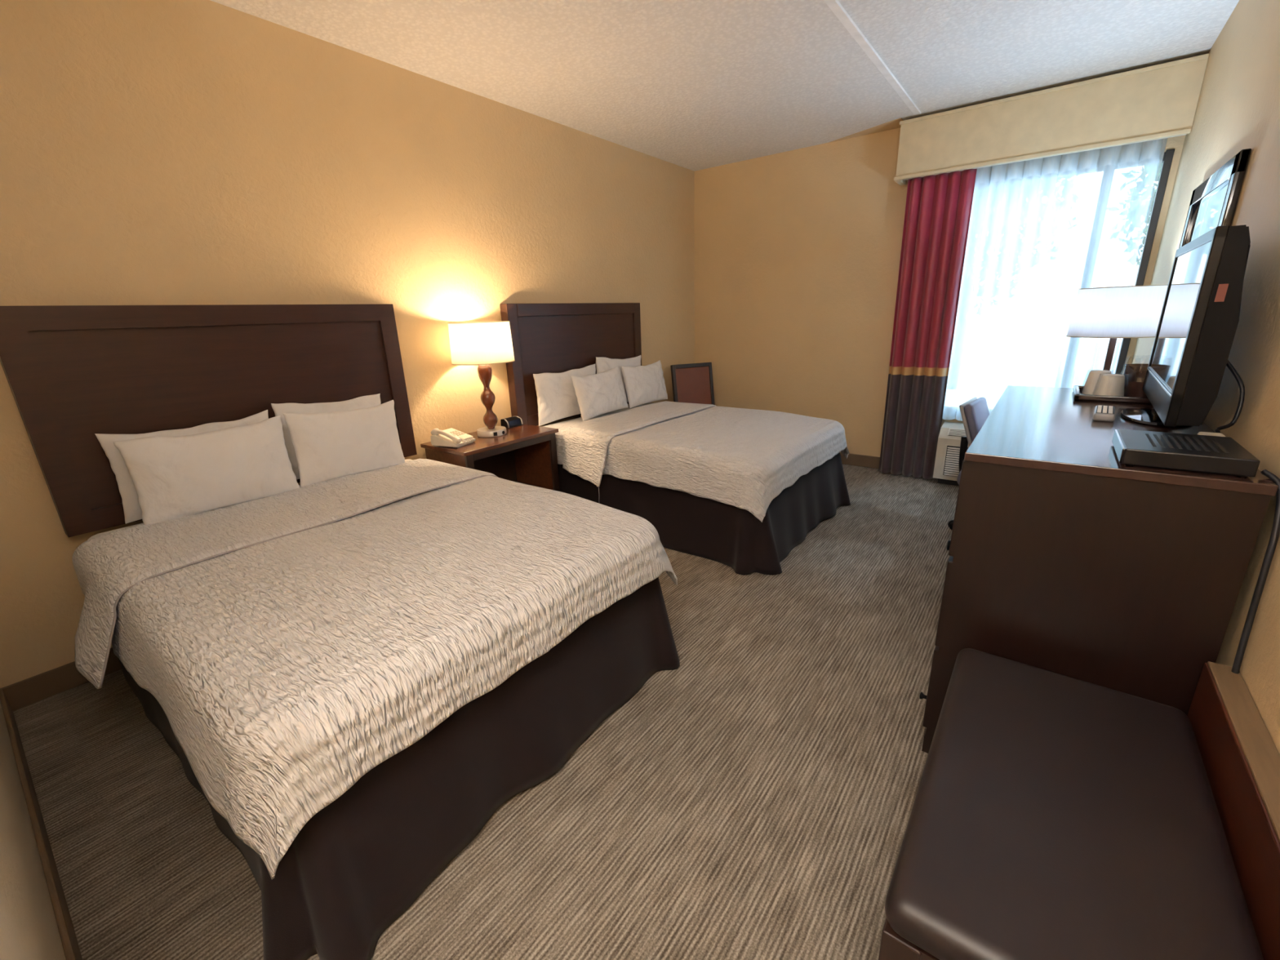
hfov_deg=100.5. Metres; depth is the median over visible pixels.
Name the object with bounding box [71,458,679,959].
double bed
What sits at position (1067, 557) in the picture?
dresser
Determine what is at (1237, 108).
wall
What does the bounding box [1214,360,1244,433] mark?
cable
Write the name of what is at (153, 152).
wall
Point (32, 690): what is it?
baseboard
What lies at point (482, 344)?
table lamp
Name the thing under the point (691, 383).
chair
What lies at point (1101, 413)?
holder
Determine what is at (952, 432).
vent
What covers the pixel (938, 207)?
curtain
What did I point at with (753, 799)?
floor
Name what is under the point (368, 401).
pillow
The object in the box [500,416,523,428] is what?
alarm clock
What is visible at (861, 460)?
baseboard
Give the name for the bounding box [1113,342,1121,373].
trim
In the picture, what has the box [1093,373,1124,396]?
cup
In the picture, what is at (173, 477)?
pillow
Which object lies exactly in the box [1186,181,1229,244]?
mirror glass
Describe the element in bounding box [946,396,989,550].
office chair
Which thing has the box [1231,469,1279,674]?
power cable
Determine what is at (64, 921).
baseboard
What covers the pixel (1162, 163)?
leafy tree
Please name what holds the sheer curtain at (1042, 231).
hanging from the window valance
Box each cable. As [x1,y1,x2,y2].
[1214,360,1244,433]
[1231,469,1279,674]
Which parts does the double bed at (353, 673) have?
mattress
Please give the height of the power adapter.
0.030 m
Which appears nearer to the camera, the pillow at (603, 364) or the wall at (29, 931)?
the wall at (29, 931)
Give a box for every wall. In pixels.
[0,0,694,688]
[0,701,66,959]
[694,127,1185,457]
[1131,0,1279,754]
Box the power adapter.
[1197,431,1225,436]
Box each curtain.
[878,134,1185,479]
[942,137,1167,421]
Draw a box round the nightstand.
[420,424,559,491]
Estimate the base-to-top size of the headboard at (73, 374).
0.800 m
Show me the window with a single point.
(1168, 154)
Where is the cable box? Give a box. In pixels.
[1111,428,1260,477]
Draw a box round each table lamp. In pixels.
[448,320,515,437]
[1066,284,1168,370]
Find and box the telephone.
[430,427,475,447]
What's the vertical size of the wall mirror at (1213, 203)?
0.500 m
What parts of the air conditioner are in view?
panel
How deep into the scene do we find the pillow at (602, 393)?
3.80 m
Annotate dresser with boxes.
[919,385,1278,753]
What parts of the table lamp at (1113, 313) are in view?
stem, lamp shade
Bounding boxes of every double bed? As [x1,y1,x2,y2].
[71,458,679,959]
[541,400,850,574]
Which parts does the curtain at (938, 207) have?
panel, curtain rail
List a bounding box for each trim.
[823,0,920,114]
[828,117,903,142]
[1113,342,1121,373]
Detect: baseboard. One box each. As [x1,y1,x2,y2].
[0,647,121,711]
[0,689,82,959]
[840,452,879,468]
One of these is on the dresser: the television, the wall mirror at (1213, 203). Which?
the television
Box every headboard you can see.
[0,303,417,537]
[499,302,641,426]
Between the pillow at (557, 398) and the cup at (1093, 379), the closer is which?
the cup at (1093, 379)
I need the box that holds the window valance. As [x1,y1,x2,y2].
[893,53,1209,185]
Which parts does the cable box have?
panel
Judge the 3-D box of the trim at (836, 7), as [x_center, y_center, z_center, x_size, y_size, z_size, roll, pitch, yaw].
[-0.443,-1.460,0.651,0.046,0.010,7.600,11,21,36]
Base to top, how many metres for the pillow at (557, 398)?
0.352 m
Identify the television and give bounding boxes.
[1120,224,1250,426]
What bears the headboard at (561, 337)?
attached to the wall at (153, 152)
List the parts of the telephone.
coiled cord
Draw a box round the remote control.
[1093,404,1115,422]
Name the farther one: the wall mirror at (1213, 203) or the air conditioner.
the air conditioner
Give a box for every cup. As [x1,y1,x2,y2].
[1081,369,1111,395]
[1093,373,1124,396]
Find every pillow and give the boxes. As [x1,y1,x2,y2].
[94,409,268,524]
[113,415,299,524]
[271,393,381,479]
[282,400,404,486]
[533,364,595,426]
[571,365,628,421]
[595,355,640,401]
[621,360,667,408]
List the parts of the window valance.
moulding, moulding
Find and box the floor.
[13,463,959,959]
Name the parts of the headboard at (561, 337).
panel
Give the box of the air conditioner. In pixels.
[933,421,968,485]
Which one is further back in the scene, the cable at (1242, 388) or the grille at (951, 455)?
the grille at (951, 455)
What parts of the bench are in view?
leg, seat frame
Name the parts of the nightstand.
panel, panel, frame, panel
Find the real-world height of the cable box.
0.040 m
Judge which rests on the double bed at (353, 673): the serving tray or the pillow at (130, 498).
the pillow at (130, 498)
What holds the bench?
on the floor
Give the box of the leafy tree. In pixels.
[1138,163,1162,264]
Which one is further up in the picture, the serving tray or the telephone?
the serving tray
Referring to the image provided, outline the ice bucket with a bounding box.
[1123,363,1148,397]
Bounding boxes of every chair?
[670,362,715,404]
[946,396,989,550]
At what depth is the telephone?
2.95 m
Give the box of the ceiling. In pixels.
[210,0,1239,171]
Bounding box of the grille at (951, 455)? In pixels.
[943,447,959,476]
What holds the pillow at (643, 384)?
on the double bed at (740, 489)
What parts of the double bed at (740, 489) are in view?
mattress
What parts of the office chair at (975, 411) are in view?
seat, backrest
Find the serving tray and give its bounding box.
[1072,385,1151,404]
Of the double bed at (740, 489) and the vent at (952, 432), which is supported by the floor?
the double bed at (740, 489)
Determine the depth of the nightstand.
3.36 m
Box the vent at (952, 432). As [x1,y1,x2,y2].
[947,427,966,436]
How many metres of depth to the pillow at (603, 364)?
4.13 m
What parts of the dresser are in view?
knob, drawer, drawer, drawer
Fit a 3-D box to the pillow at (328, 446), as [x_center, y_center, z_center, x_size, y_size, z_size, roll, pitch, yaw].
[-1.359,-0.178,2.498,0.135,0.346,0.500,13,23,39]
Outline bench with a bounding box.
[878,648,1263,959]
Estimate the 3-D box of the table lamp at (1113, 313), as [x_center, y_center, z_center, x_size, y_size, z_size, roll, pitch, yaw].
[2.305,-0.602,2.615,0.368,0.654,0.368,11,21,36]
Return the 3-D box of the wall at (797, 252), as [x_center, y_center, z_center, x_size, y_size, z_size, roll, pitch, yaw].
[1.868,-1.347,4.280,3.237,2.520,0.150,11,21,36]
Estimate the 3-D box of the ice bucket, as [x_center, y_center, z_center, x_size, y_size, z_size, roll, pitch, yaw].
[1.895,-0.389,1.990,0.152,0.152,0.147,11,21,36]
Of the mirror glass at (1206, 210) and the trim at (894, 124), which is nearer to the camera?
the mirror glass at (1206, 210)
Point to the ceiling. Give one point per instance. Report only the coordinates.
(693, 85)
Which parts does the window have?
frame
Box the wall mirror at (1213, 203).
[1178,148,1251,248]
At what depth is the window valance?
3.15 m
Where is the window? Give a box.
[955,148,1174,419]
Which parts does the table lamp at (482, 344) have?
lamp shade, stem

